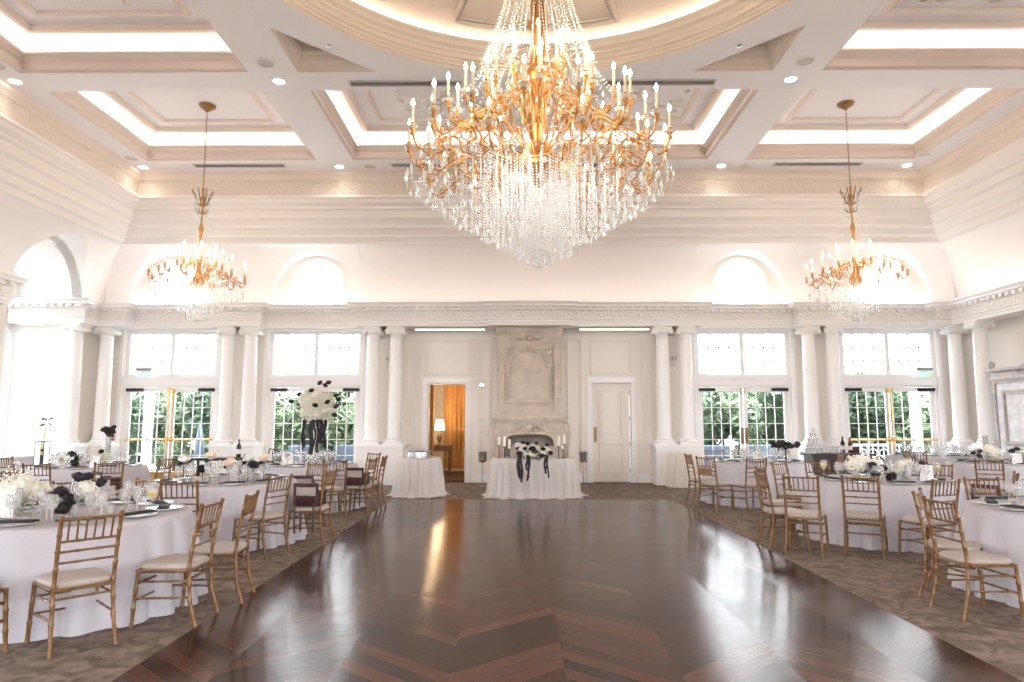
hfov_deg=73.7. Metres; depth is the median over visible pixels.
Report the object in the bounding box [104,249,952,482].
wall
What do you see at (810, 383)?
column
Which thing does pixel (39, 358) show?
window
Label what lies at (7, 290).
trim
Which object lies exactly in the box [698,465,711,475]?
wooden block
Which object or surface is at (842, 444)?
bottle
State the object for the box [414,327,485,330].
strip light
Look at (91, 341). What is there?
wall
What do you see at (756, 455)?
table card
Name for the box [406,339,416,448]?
trim
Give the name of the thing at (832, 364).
column
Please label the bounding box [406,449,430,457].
cake stand
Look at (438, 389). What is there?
wall
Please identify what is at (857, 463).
flower arrangement
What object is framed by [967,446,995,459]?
pedestal
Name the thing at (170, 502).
dinner plate
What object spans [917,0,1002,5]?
trim
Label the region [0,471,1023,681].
floor
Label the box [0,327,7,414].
window
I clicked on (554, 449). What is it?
chair
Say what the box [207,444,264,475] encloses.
pedestal
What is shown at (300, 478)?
seat
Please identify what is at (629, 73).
candle
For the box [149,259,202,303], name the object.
window
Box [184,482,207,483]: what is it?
folded napkin
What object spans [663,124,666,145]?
candle
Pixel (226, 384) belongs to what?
column
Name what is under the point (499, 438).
candle stand
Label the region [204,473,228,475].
folded napkin
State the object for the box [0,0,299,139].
ceiling
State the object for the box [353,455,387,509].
chair
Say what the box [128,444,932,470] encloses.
lawn
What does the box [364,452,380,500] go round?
chair
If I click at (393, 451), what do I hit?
pedestal
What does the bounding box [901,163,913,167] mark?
recessed light
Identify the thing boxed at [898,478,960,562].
chair
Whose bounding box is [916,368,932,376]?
exit sign
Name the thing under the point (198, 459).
side table
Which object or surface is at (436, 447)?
console table
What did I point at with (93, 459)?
table card
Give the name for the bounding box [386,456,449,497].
skirt
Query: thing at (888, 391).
door
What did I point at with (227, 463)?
stand
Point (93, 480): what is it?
chair
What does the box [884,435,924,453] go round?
shrub
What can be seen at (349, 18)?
dome
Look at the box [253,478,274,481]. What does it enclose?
folded napkin
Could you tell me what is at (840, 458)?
chair
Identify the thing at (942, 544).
cushion
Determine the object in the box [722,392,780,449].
tree
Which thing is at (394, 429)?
column
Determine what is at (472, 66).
candle
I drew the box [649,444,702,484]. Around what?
pedestal
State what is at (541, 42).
candle
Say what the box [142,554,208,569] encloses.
cushion
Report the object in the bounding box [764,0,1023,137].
ceiling
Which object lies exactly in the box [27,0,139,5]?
trim
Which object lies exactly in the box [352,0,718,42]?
ceiling
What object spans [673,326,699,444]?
column
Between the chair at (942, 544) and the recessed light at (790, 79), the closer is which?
the chair at (942, 544)
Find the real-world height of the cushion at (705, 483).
0.055 m
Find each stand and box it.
[33,417,54,464]
[177,454,190,482]
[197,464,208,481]
[204,452,216,481]
[223,457,235,480]
[242,453,253,480]
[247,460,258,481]
[258,453,268,478]
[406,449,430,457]
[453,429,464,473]
[478,451,486,486]
[497,437,500,457]
[502,436,506,457]
[508,439,510,457]
[557,436,560,457]
[562,435,565,457]
[579,451,587,486]
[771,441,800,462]
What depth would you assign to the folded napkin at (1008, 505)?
6.13 m
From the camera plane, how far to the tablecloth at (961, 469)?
12.21 m
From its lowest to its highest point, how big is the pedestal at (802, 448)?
0.960 m
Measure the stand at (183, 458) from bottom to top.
0.364 m
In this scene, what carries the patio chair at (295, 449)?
on the patio
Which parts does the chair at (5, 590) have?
seat frame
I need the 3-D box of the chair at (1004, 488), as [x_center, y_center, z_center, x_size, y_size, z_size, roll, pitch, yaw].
[7.994,2.425,11.387,0.470,0.936,0.524,-5,-8,37]
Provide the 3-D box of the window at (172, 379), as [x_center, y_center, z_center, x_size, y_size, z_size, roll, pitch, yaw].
[-8.723,0.459,17.596,2.400,1.400,0.220,0,-7,0]
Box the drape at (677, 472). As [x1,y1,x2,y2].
[666,451,698,487]
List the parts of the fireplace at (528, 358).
arched frame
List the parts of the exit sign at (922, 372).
sign plate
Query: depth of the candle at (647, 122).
6.54 m
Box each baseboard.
[471,474,487,482]
[579,474,586,482]
[638,474,651,482]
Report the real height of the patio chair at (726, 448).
0.950 m
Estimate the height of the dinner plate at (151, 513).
0.020 m
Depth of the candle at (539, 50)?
6.15 m
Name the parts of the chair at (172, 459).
post, post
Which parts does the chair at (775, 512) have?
post, post, seat frame, leg, leg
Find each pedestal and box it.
[47,445,87,464]
[86,444,120,463]
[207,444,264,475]
[356,444,408,484]
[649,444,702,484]
[797,444,854,459]
[941,444,970,453]
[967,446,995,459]
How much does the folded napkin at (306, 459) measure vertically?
0.018 m
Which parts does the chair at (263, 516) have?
leg, leg, seat frame, post, rail, crest rail, post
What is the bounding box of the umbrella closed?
[194,422,203,456]
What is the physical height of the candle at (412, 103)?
0.285 m
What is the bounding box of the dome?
[282,0,791,74]
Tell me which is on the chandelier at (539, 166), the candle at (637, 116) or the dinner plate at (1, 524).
the candle at (637, 116)
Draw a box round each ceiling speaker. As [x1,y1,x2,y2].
[0,63,6,70]
[123,155,138,160]
[256,58,275,67]
[363,164,376,168]
[739,164,752,168]
[795,56,815,65]
[916,151,931,156]
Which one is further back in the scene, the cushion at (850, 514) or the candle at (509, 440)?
the candle at (509, 440)
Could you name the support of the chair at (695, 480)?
on the floor
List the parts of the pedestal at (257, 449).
panel moulding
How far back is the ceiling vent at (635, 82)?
11.87 m
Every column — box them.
[52,323,91,445]
[85,327,121,444]
[210,326,241,444]
[233,326,264,444]
[359,326,384,444]
[383,326,407,444]
[650,326,675,444]
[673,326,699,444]
[795,326,826,444]
[818,326,847,444]
[939,326,975,444]
[963,319,995,446]
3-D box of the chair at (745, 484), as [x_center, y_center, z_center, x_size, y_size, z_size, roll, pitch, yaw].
[4.122,2.478,11.843,0.470,0.936,0.524,2,-7,-14]
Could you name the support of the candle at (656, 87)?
on the chandelier at (539, 166)
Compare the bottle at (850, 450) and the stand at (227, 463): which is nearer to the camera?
the stand at (227, 463)
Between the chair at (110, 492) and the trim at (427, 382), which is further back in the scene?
the trim at (427, 382)
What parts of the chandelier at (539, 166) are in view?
arm, arm, arm, arm, arm, arm, arm, arm, arm, arm, arm, arm, arm, arm, arm, arm, arm, arm, arm, arm, arm, support rod, stem, arm, arm, arm, arm, arm, arm, arm, arm, arm, arm, arm, arm, arm, arm, arm, arm, arm, arm, arm, arm, arm, arm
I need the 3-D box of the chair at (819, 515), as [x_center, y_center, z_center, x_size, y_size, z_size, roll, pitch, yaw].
[3.512,2.061,8.192,0.470,0.936,0.524,-4,-8,30]
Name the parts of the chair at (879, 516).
post, leg, crest rail, rail, rail, rail, seat frame, post, leg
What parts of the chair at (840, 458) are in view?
post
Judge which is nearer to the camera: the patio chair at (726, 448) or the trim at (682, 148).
the trim at (682, 148)
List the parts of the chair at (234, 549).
leg, seat frame, post, post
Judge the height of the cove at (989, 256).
1.500 m
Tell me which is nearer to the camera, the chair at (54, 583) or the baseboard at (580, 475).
the chair at (54, 583)
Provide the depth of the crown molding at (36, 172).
16.22 m
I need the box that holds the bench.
[852,444,901,458]
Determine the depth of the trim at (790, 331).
17.29 m
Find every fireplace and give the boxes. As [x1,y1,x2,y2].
[488,327,570,456]
[985,361,1023,460]
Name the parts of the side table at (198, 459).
leg, leg, leg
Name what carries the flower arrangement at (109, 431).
on the tablecloth at (60, 475)
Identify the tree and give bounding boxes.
[129,392,195,462]
[273,392,308,460]
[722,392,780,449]
[883,392,931,462]
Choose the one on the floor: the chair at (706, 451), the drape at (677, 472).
the chair at (706, 451)
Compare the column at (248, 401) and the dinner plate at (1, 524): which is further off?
the column at (248, 401)
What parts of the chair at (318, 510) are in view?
leg, leg, seat frame, post, post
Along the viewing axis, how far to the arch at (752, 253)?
17.49 m
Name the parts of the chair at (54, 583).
leg, post, seat frame, rail, rail, rail, crest rail, post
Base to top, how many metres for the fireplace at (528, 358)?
3.861 m
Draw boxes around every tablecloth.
[0,455,33,481]
[0,501,207,643]
[15,464,150,504]
[139,475,306,551]
[253,461,364,512]
[700,459,813,507]
[795,474,966,552]
[800,452,875,474]
[882,454,977,477]
[942,461,1023,498]
[947,498,1023,608]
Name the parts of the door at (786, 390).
pull handle, pull handle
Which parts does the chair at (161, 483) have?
post, crest rail, rail, post, leg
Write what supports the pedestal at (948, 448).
on the floor
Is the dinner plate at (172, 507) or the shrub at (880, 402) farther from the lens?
the shrub at (880, 402)
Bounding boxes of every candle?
[408,119,410,140]
[411,99,414,121]
[427,127,430,142]
[432,79,435,103]
[438,115,440,134]
[446,71,449,95]
[456,84,459,105]
[464,62,466,85]
[471,62,474,88]
[484,54,487,78]
[487,97,490,116]
[494,46,497,69]
[503,437,505,446]
[508,439,510,448]
[512,33,514,57]
[522,54,525,80]
[536,18,539,43]
[537,47,540,71]
[539,39,542,63]
[555,31,557,55]
[557,436,559,445]
[561,26,564,50]
[576,56,579,81]
[580,94,584,113]
[583,45,586,69]
[590,53,593,76]
[612,62,614,85]
[617,82,619,104]
[623,66,626,91]
[628,69,631,92]
[636,112,639,132]
[643,91,646,113]
[645,119,648,135]
[654,83,657,107]
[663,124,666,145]
[667,104,670,126]
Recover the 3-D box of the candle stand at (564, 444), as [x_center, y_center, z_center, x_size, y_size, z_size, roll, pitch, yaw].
[1.085,2.187,14.226,0.090,0.481,0.090,0,-7,0]
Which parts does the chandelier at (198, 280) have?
arm, arm, arm, arm, arm, arm, arm, arm, arm, stem, crown, arm, chain, arm, arm, arm, arm, arm, arm, arm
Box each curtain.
[429,385,433,455]
[443,385,464,467]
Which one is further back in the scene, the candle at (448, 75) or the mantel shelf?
the mantel shelf
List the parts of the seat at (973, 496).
panel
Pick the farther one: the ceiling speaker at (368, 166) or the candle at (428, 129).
the ceiling speaker at (368, 166)
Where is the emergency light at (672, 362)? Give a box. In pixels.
[669,356,676,365]
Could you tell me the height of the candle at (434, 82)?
0.285 m
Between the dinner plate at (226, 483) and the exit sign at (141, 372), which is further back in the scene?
the exit sign at (141, 372)
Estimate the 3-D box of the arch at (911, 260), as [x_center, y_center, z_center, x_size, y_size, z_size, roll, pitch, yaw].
[9.574,-1.569,17.282,2.400,1.400,0.677,0,-7,0]
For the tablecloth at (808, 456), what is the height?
0.820 m
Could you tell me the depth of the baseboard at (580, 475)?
17.08 m
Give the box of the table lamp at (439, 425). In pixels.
[434,419,444,444]
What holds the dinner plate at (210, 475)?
on the tablecloth at (234, 495)
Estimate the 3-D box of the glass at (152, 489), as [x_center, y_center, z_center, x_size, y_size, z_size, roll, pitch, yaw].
[-3.274,1.402,6.185,0.094,0.246,0.094,0,-7,0]
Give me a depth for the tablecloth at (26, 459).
14.91 m
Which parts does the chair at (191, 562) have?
leg, seat frame, post, rail, rail, rail, crest rail, post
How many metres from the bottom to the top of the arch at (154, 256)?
1.400 m
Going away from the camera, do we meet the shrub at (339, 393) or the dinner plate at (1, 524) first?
the dinner plate at (1, 524)
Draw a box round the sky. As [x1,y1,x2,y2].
[132,336,928,443]
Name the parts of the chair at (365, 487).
leg, leg, post, post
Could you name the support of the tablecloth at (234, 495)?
on the floor
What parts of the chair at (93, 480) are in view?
post, crest rail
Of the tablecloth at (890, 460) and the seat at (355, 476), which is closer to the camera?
the seat at (355, 476)
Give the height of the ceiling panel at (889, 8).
0.090 m
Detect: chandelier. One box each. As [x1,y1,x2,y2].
[146,102,246,322]
[404,0,675,269]
[805,99,909,321]
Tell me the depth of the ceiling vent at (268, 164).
15.76 m
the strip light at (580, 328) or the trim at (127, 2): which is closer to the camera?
the trim at (127, 2)
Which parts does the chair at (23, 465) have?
post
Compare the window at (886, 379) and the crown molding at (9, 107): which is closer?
the crown molding at (9, 107)
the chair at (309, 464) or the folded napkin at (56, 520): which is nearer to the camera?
the folded napkin at (56, 520)
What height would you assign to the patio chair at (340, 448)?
0.950 m
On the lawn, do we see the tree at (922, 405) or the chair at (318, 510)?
the tree at (922, 405)
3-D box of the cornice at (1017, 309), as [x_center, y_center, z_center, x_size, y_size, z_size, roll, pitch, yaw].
[-0.397,-1.516,7.524,23.400,0.160,20.600,0,-7,0]
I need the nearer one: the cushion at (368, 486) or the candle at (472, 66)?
the candle at (472, 66)
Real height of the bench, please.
0.980 m
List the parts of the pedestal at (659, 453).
panel moulding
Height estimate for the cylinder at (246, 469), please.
0.339 m
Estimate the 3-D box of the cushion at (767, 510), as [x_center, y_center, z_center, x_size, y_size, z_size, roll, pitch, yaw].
[3.358,2.102,8.472,0.410,0.055,0.410,0,-7,0]
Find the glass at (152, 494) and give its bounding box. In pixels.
[147,491,158,498]
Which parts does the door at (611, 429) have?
pull handle, panel moulding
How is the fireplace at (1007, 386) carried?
on the floor
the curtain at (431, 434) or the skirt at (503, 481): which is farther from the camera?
the curtain at (431, 434)
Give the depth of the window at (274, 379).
17.53 m
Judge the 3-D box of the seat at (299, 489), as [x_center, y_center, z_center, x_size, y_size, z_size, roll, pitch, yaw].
[-2.607,2.125,8.754,0.340,0.620,0.347,0,-7,4]
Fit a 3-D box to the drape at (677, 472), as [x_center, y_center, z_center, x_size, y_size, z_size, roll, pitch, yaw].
[3.978,3.006,15.990,0.776,0.804,0.657,0,-7,0]
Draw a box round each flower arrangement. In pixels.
[0,460,50,514]
[40,472,108,513]
[56,447,112,465]
[100,425,116,451]
[846,454,896,480]
[886,457,925,478]
[970,443,1005,460]
[1007,447,1023,457]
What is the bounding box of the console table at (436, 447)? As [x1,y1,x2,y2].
[434,445,452,474]
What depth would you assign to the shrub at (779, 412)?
21.82 m
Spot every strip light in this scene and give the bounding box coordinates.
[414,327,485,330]
[579,327,649,329]
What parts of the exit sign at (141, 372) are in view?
sign plate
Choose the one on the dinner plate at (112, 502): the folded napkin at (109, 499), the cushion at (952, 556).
the folded napkin at (109, 499)
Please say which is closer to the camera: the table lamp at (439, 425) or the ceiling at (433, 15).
the ceiling at (433, 15)
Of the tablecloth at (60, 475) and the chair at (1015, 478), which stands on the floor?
the chair at (1015, 478)
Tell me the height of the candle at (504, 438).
0.204 m
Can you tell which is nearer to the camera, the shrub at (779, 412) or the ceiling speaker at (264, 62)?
the ceiling speaker at (264, 62)
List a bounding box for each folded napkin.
[0,519,39,522]
[14,503,38,507]
[55,516,102,521]
[64,466,86,467]
[107,498,140,500]
[124,509,156,515]
[146,499,167,503]
[156,503,170,509]
[163,480,177,482]
[173,475,196,477]
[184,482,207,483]
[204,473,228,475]
[218,481,245,483]
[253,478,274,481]
[305,459,320,460]
[824,476,840,478]
[850,479,876,481]
[887,481,916,482]
[984,499,998,503]
[985,495,1012,498]
[1000,504,1023,508]
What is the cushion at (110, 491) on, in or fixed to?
on the chair at (110, 492)
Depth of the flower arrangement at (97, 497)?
5.72 m
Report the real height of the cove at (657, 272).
1.500 m
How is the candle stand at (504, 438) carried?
on the skirt at (503, 481)
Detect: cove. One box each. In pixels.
[0,192,120,301]
[104,244,955,303]
[941,210,1023,297]
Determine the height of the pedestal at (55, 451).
0.960 m
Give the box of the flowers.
[513,440,552,481]
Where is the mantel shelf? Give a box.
[491,417,566,421]
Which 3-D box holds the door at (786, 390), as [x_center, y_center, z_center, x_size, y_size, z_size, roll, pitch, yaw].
[5.877,2.345,17.273,2.400,2.420,0.180,0,-7,0]
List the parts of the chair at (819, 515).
post, leg, crest rail, rail, rail, rail, seat frame, post, leg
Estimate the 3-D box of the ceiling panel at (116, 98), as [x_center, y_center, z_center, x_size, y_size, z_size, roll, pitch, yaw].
[-6.369,-4.857,13.918,3.350,0.090,2.780,0,-7,0]
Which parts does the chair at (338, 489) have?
post, leg, post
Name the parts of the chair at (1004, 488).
post, crest rail, post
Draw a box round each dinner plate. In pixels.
[0,521,39,526]
[14,505,38,510]
[56,519,101,523]
[107,500,139,503]
[124,512,156,517]
[138,501,174,505]
[144,505,182,510]
[172,476,196,478]
[207,475,226,476]
[221,483,243,484]
[286,465,304,466]
[821,478,845,480]
[888,482,915,484]
[972,500,1010,504]
[980,497,1017,500]
[997,506,1023,510]
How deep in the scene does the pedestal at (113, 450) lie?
16.82 m
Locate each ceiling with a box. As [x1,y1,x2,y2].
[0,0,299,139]
[0,0,1023,170]
[326,89,739,138]
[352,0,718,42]
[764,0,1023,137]
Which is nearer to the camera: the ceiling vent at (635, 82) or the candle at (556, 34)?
the candle at (556, 34)
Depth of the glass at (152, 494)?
5.93 m
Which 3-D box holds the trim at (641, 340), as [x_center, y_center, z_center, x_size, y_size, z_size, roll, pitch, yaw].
[3.406,1.581,17.280,0.240,3.300,0.055,0,-7,0]
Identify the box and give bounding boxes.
[852,447,859,452]
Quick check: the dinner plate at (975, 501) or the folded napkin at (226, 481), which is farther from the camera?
the folded napkin at (226, 481)
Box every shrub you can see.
[128,392,165,460]
[141,392,196,468]
[151,435,194,470]
[178,392,210,464]
[274,392,309,445]
[294,373,354,457]
[318,435,341,460]
[320,392,354,448]
[702,392,726,444]
[703,388,769,444]
[733,435,780,457]
[735,392,784,457]
[848,372,906,459]
[849,401,856,435]
[881,392,931,460]
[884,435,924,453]
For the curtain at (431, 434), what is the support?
hanging from the wall at (438, 389)
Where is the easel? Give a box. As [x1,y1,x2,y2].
[266,448,282,463]
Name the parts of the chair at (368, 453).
post, post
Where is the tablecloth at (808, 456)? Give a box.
[800,452,875,474]
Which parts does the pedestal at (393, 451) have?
panel moulding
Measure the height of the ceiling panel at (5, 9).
0.090 m
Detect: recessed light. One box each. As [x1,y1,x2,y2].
[6,78,23,84]
[137,165,149,169]
[271,78,286,84]
[333,165,344,168]
[715,164,726,167]
[783,76,798,83]
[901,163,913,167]
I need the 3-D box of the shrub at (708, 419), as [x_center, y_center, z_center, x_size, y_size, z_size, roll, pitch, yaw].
[5.749,2.791,21.949,2.770,2.937,2.345,2,-7,-18]
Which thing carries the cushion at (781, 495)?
on the chair at (780, 495)
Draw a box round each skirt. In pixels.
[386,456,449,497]
[481,457,587,498]
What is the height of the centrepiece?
1.513 m
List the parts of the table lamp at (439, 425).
lamp shade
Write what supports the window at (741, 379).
in the wall at (443, 356)
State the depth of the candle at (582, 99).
6.04 m
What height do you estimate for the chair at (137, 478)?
0.936 m
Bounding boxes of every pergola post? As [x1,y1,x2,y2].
[140,392,154,470]
[908,392,922,453]
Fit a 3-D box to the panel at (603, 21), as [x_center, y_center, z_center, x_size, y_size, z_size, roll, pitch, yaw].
[0.370,-5.468,10.556,2.761,0.493,1.703,0,-7,0]
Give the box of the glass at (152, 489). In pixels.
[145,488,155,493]
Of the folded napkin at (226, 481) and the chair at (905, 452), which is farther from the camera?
the chair at (905, 452)
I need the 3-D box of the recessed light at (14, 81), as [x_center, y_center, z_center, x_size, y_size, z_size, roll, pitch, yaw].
[-8.618,-4.497,11.840,0.260,0.010,0.260,0,-7,0]
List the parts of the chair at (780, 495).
post, post, seat frame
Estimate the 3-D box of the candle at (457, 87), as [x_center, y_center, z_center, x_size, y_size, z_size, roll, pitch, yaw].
[-0.579,-2.616,7.298,0.038,0.295,0.038,0,-7,0]
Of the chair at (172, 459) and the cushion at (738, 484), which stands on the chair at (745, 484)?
the cushion at (738, 484)
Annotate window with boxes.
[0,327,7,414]
[4,233,86,464]
[123,332,218,385]
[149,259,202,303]
[268,332,362,385]
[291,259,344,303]
[695,331,790,385]
[712,258,766,303]
[841,331,937,385]
[858,258,910,302]
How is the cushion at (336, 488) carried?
on the chair at (338, 489)
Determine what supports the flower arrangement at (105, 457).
on the tablecloth at (60, 475)
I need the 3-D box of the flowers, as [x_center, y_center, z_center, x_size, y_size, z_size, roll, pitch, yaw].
[0.416,2.428,13.889,0.848,0.807,0.703,0,-7,0]
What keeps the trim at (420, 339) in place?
attached to the wall at (443, 356)
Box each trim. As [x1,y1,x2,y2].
[0,0,247,72]
[0,77,1023,179]
[0,283,1023,320]
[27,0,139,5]
[49,91,315,160]
[114,330,221,460]
[260,329,366,453]
[270,28,374,71]
[310,89,758,159]
[394,90,692,118]
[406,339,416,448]
[420,339,425,374]
[422,378,470,482]
[426,339,467,373]
[468,339,474,374]
[477,339,489,469]
[567,339,582,469]
[586,377,637,482]
[590,339,631,373]
[640,339,652,469]
[691,329,798,458]
[694,26,804,70]
[745,88,1023,158]
[823,0,1023,69]
[838,329,947,453]
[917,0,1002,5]
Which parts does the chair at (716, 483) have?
post, leg, seat frame, post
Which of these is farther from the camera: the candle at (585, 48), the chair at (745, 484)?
the chair at (745, 484)
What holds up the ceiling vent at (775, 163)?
in the ceiling at (244, 25)
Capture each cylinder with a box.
[244,466,248,477]
[248,468,252,478]
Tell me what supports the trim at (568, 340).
attached to the wall at (443, 356)
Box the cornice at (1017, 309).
[0,294,1023,329]
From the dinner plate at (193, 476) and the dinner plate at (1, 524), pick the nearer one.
the dinner plate at (1, 524)
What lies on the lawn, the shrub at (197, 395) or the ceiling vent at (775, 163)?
the shrub at (197, 395)
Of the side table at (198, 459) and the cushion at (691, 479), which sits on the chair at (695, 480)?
the cushion at (691, 479)
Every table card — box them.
[0,489,15,517]
[89,456,99,467]
[282,453,292,464]
[753,452,761,460]
[919,465,933,480]
[1011,453,1021,463]
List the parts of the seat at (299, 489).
panel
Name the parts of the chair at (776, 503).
post, post, seat frame, leg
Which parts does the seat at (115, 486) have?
panel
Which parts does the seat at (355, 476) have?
panel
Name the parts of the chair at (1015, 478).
post, post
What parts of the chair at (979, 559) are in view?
post, crest rail, rail, rail, rail, post, seat frame, leg, leg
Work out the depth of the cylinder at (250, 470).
9.21 m
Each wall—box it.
[0,234,100,441]
[0,271,16,454]
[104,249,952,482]
[353,353,463,470]
[961,316,1023,441]
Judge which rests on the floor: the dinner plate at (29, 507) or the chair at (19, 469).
the chair at (19, 469)
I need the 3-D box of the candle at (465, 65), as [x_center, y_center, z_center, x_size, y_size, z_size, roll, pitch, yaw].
[-0.467,-2.665,6.870,0.038,0.295,0.038,0,-7,0]
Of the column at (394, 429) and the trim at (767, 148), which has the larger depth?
the column at (394, 429)
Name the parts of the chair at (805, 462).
post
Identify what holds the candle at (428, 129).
on the chandelier at (539, 166)
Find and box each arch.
[129,250,192,301]
[272,250,351,298]
[715,249,786,300]
[872,249,930,298]
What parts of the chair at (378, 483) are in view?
post, post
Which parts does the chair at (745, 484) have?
leg, post, seat frame, leg, post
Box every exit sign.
[135,368,151,377]
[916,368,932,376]
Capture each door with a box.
[120,386,215,479]
[266,386,360,464]
[592,384,630,481]
[697,386,793,477]
[843,386,940,472]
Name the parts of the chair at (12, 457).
post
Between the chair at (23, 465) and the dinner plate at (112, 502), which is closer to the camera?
the dinner plate at (112, 502)
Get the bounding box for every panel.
[0,0,216,32]
[103,91,293,132]
[342,89,723,131]
[450,0,619,31]
[770,89,964,130]
[859,0,1023,29]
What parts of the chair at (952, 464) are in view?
post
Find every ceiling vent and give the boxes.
[192,163,285,167]
[348,80,461,86]
[390,162,660,166]
[602,79,716,85]
[772,162,863,165]
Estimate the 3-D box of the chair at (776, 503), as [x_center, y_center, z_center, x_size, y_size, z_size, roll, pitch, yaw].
[3.632,2.184,9.277,0.524,0.936,0.470,0,-7,3]
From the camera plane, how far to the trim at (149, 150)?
15.45 m
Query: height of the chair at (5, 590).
0.936 m
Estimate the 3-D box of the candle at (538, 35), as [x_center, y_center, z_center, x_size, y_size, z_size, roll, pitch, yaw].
[0.271,-3.183,7.055,0.038,0.325,0.038,0,-7,0]
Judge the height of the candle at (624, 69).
0.285 m
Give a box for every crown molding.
[0,92,1023,194]
[0,112,1023,244]
[0,271,1023,312]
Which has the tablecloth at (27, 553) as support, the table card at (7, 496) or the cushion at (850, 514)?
the table card at (7, 496)
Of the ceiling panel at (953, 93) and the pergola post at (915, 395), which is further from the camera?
the pergola post at (915, 395)
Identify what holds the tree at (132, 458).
on the lawn
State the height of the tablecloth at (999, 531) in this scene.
0.759 m
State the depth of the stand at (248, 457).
9.02 m
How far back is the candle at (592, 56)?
6.24 m
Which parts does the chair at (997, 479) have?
post, crest rail, rail, post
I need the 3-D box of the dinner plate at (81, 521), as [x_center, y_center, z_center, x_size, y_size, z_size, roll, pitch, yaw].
[-3.407,1.420,5.376,0.316,0.020,0.316,5,-8,-35]
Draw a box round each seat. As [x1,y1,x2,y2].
[91,471,120,490]
[292,475,315,519]
[293,483,326,533]
[345,468,369,505]
[970,483,1010,498]
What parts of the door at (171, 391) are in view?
kick plate, vertical rod, vertical rod, kick plate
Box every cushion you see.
[37,567,111,588]
[106,490,119,493]
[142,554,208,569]
[194,541,246,553]
[238,511,282,519]
[291,504,329,510]
[319,486,343,490]
[347,484,371,488]
[370,481,381,484]
[690,478,714,481]
[701,481,729,485]
[734,482,756,486]
[763,500,799,505]
[763,507,798,513]
[779,492,802,497]
[787,510,824,517]
[846,510,883,518]
[902,515,953,524]
[927,538,981,549]
[938,550,1011,563]
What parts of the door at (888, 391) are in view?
vertical rod, vertical rod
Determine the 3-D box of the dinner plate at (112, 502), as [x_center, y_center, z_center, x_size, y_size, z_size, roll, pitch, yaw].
[-3.791,1.565,6.643,0.316,0.020,0.316,0,-7,1]
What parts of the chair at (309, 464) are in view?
post, post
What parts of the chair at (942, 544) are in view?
post, post, seat frame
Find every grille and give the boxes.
[364,165,375,168]
[740,165,751,168]
[797,57,814,64]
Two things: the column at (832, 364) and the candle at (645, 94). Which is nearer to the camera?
the candle at (645, 94)
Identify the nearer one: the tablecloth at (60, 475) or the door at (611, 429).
the tablecloth at (60, 475)
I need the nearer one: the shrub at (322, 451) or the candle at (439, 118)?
the candle at (439, 118)
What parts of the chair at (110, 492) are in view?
post, crest rail, post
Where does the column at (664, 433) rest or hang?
on the pedestal at (659, 453)
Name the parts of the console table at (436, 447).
leg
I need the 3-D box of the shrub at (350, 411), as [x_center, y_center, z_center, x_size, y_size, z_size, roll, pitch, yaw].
[-5.085,2.862,22.182,2.269,2.840,3.231,-5,-8,37]
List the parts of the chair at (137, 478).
post, crest rail, post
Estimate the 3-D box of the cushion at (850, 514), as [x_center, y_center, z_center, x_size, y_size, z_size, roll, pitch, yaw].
[4.173,2.061,8.106,0.410,0.055,0.410,-4,-8,30]
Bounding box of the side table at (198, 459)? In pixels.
[187,457,249,476]
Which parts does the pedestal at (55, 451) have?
panel moulding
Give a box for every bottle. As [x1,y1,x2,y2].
[236,439,240,457]
[840,436,844,452]
[848,437,852,452]
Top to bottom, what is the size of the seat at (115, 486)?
0.620 m
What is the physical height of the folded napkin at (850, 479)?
0.018 m
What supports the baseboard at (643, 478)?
attached to the wall at (443, 356)
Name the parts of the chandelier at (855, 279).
arm, arm, arm, arm, arm, arm, arm, arm, arm, arm, chain, crown, stem, arm, arm, arm, arm, arm, arm, arm, arm, arm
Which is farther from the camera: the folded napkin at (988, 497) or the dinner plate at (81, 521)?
the folded napkin at (988, 497)
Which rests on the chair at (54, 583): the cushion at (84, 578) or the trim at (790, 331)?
the cushion at (84, 578)
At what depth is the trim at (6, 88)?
16.05 m
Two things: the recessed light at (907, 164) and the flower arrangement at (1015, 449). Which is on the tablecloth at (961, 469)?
the flower arrangement at (1015, 449)
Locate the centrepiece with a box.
[288,380,340,454]
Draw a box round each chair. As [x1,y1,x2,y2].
[0,456,14,476]
[0,469,19,481]
[0,584,8,652]
[22,463,61,503]
[24,510,124,659]
[50,479,95,503]
[93,461,124,498]
[128,498,224,628]
[129,457,173,497]
[131,477,163,499]
[159,480,212,541]
[180,490,259,607]
[232,473,292,559]
[285,469,337,545]
[288,446,318,460]
[304,462,327,526]
[319,459,347,517]
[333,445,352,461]
[339,457,377,514]
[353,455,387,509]
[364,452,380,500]
[510,446,527,456]
[542,446,561,456]
[684,453,719,505]
[695,456,734,511]
[704,445,729,464]
[705,449,723,462]
[731,457,766,512]
[749,445,775,458]
[753,470,810,551]
[755,466,806,539]
[771,461,802,524]
[782,474,829,557]
[804,460,830,476]
[835,453,844,472]
[840,475,888,559]
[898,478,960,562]
[902,453,919,474]
[904,451,927,475]
[911,487,986,604]
[921,495,1023,621]
[925,463,953,479]
[963,477,1002,499]
[974,458,1007,491]
[1010,471,1019,497]
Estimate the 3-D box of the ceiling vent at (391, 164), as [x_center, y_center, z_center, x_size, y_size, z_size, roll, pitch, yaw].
[0.310,-4.053,15.709,6.200,0.018,0.200,0,-7,0]
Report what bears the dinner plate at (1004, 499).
on the tablecloth at (999, 531)
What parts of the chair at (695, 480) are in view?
post, post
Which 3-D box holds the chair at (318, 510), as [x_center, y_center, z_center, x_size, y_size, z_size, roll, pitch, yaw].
[-2.567,2.129,8.795,0.524,0.936,0.470,0,-7,4]
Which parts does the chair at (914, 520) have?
leg, seat frame, leg, post, rail, crest rail, post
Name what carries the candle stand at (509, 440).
on the skirt at (503, 481)

